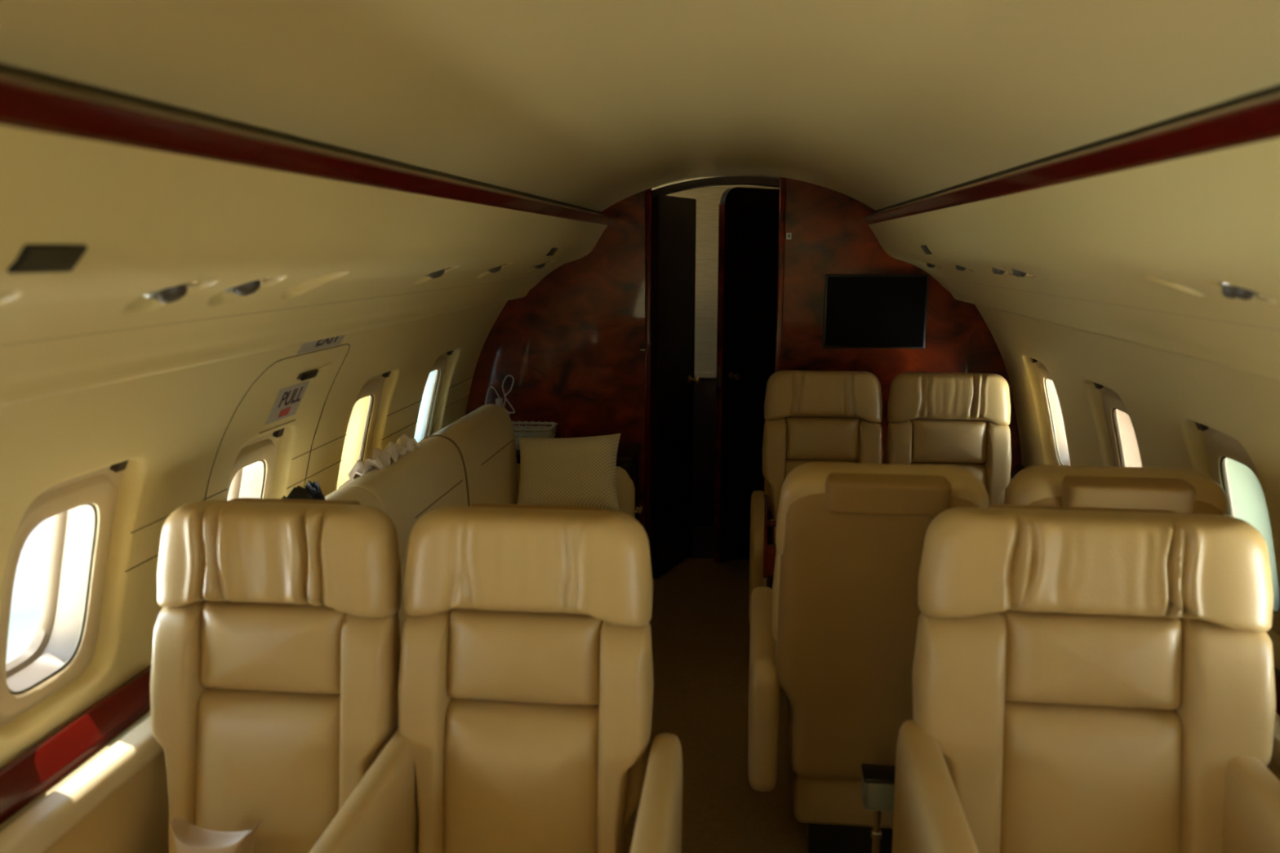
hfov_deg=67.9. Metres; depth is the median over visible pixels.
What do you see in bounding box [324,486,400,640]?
cushion
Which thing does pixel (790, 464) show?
cushion
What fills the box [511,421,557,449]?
wicker basket
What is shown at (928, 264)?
air nozzle
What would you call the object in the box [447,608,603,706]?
lumbar cushion
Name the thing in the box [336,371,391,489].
window
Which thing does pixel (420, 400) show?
trim
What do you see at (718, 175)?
ceiling
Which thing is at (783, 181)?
trim
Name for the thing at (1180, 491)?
seat
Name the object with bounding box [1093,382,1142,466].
window
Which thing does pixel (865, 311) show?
monitor
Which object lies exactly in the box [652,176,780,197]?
trim
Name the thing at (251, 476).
window
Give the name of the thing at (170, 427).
wall
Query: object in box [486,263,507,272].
air nozzle
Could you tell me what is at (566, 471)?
throw pillow
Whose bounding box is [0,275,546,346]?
trim
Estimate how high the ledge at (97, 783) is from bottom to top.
0.621 m
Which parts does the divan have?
armrest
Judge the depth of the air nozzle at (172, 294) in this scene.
1.31 m
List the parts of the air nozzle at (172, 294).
lever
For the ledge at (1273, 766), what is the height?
0.621 m
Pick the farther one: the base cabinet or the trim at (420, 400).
the base cabinet
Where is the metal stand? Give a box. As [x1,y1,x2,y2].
[861,764,895,852]
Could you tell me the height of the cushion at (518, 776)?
0.362 m
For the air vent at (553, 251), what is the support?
in the panel
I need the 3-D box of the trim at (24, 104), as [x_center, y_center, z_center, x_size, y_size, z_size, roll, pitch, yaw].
[-0.562,-0.272,0.776,0.102,0.054,6.886,1,11,6]
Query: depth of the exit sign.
2.38 m
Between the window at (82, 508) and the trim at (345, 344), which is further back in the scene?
the trim at (345, 344)
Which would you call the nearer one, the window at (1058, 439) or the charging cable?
the window at (1058, 439)
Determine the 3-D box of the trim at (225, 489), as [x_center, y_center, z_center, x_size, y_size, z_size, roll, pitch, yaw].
[-1.010,0.183,2.099,0.002,0.002,0.360,1,11,6]
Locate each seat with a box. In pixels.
[150,497,418,852]
[398,503,682,852]
[747,462,989,852]
[748,369,883,624]
[884,372,1011,505]
[892,504,1279,852]
[1004,464,1228,515]
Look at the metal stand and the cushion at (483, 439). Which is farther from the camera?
the cushion at (483, 439)
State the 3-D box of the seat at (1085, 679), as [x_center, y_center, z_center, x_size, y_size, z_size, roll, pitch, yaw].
[0.781,0.718,1.568,0.647,1.052,0.710,1,11,6]
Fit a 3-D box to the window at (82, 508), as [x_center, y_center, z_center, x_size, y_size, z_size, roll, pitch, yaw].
[-1.120,0.300,1.780,0.218,0.471,0.320,1,11,6]
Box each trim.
[0,74,611,225]
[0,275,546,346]
[124,554,158,572]
[130,488,227,533]
[204,343,350,500]
[259,419,295,433]
[286,460,342,488]
[292,434,346,459]
[382,421,417,439]
[386,400,422,416]
[644,188,652,565]
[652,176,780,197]
[694,372,716,378]
[768,177,786,588]
[863,92,1279,224]
[933,276,1279,330]
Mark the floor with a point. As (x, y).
(700, 624)
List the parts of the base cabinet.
door, door, knob, knob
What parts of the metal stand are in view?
lid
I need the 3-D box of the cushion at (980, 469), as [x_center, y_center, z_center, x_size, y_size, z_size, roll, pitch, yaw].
[1.191,0.326,3.694,0.319,0.362,0.140,1,11,6]
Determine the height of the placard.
0.089 m
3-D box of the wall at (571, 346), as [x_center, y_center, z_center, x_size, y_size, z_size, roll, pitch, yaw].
[0.409,-0.235,4.167,2.554,1.972,0.045,1,11,6]
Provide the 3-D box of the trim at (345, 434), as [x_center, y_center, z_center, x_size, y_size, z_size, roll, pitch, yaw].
[-0.930,0.057,2.773,0.002,0.002,0.360,1,11,6]
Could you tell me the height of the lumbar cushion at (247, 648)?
0.172 m
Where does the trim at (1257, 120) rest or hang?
attached to the panel
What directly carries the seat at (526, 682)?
on the floor
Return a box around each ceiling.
[0,0,1279,211]
[652,174,780,190]
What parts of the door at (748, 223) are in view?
latch plate, knob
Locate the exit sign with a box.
[297,334,345,354]
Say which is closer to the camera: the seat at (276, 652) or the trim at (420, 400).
the seat at (276, 652)
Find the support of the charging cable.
attached to the wall at (571, 346)
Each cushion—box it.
[170,817,262,852]
[195,688,340,852]
[200,600,346,695]
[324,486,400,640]
[339,436,467,645]
[431,404,518,506]
[442,697,599,852]
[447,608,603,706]
[785,416,860,461]
[785,459,857,478]
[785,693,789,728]
[910,418,986,464]
[911,462,986,488]
[1000,700,1182,852]
[1001,610,1182,710]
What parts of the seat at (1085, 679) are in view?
armrest, armrest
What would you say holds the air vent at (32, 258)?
in the panel
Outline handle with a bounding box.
[297,362,333,381]
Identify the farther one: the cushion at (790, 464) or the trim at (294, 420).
the cushion at (790, 464)
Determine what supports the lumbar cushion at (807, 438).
on the seat at (830, 416)
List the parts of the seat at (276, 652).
armrest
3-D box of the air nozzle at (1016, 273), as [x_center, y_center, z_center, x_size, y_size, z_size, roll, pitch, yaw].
[0.933,-0.385,2.296,0.061,0.052,0.076,1,11,6]
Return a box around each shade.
[336,395,369,489]
[413,369,436,442]
[1116,408,1142,466]
[1226,457,1279,611]
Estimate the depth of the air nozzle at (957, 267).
2.92 m
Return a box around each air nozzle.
[142,280,199,302]
[223,276,271,295]
[425,266,452,278]
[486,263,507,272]
[534,261,550,268]
[926,262,942,268]
[955,264,973,271]
[991,266,1014,275]
[1011,268,1036,278]
[1218,281,1272,302]
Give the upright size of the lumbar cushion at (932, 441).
0.172 m
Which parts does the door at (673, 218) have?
knob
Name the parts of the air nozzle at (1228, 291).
lever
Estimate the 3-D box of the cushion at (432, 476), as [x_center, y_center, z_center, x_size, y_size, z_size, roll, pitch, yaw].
[-0.711,0.359,2.931,0.201,0.538,0.690,1,11,6]
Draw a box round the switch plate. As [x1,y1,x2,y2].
[786,232,791,239]
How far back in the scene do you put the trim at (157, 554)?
1.99 m
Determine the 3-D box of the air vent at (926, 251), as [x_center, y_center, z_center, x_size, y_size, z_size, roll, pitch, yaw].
[0.903,-0.558,2.993,0.024,0.030,0.085,1,11,6]
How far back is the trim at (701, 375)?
5.12 m
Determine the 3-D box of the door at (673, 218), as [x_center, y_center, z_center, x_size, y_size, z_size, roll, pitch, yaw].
[0.159,-0.182,4.452,0.136,1.740,0.425,5,12,25]
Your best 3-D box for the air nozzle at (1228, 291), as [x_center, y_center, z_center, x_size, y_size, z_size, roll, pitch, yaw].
[0.811,-0.192,1.261,0.061,0.052,0.076,1,11,6]
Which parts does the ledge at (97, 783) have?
ledge panel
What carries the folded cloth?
on the divan
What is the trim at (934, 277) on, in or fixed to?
attached to the panel
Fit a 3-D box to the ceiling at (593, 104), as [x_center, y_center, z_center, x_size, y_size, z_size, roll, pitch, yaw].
[0.014,-0.373,0.670,1.154,0.172,6.848,1,11,6]
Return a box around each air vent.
[6,244,87,273]
[546,248,557,256]
[920,244,932,254]
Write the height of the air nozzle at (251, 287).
0.057 m
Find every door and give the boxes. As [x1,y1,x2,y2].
[651,194,699,578]
[713,186,779,563]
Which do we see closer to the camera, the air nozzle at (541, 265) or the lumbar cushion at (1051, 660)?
the lumbar cushion at (1051, 660)
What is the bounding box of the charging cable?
[484,374,515,414]
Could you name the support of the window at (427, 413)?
in the wall at (170, 427)
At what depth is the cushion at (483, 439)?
3.55 m
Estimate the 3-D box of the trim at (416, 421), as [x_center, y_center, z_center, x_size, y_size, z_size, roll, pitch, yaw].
[-0.872,0.013,3.464,0.002,0.002,0.360,1,11,6]
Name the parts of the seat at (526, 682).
armrest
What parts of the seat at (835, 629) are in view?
armrest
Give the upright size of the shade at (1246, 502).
0.349 m
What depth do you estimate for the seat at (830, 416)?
3.69 m
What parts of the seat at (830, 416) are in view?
armrest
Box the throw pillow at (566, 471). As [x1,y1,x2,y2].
[516,432,621,511]
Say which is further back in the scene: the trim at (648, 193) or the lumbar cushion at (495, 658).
the trim at (648, 193)
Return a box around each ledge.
[0,664,168,852]
[1004,464,1279,781]
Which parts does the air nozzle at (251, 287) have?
lever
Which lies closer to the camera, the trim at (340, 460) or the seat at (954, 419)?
the trim at (340, 460)
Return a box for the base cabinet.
[515,442,642,522]
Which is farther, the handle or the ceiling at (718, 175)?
the ceiling at (718, 175)
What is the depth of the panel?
1.42 m
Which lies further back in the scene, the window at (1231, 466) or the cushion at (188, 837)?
the window at (1231, 466)
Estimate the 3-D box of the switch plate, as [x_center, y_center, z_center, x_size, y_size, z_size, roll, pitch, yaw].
[0.628,-0.804,4.006,0.022,0.028,0.010,1,11,6]
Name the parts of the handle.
plate, lever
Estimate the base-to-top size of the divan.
0.872 m
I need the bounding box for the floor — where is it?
[623,526,808,852]
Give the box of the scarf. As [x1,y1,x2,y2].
[338,434,420,488]
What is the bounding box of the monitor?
[822,274,928,348]
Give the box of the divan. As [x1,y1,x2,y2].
[324,404,635,645]
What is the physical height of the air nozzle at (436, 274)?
0.057 m
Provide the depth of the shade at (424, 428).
3.89 m
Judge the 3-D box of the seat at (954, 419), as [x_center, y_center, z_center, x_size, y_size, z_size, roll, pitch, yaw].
[1.171,0.353,3.522,0.469,1.052,0.710,1,11,6]
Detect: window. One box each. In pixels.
[0,459,128,727]
[225,427,284,500]
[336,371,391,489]
[413,350,453,442]
[1030,357,1071,466]
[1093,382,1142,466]
[1194,421,1279,635]
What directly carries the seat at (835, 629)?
on the floor
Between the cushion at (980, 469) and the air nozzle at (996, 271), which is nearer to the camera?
the air nozzle at (996, 271)
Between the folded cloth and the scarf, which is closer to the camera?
the folded cloth
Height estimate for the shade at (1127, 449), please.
0.349 m
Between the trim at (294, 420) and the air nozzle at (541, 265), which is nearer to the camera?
the trim at (294, 420)
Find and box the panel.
[0,124,1279,407]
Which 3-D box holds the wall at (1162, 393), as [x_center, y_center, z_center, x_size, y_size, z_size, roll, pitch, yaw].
[1.107,0.703,0.746,0.340,1.385,6.856,1,11,6]
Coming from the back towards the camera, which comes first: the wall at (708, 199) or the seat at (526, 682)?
the wall at (708, 199)
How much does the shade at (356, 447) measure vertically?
0.349 m
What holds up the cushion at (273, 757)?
on the seat at (276, 652)
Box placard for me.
[265,381,309,424]
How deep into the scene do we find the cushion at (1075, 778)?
1.69 m
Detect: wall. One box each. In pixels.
[0,300,507,768]
[465,177,1022,529]
[666,186,779,526]
[974,304,1279,670]
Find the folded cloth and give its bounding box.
[281,480,324,500]

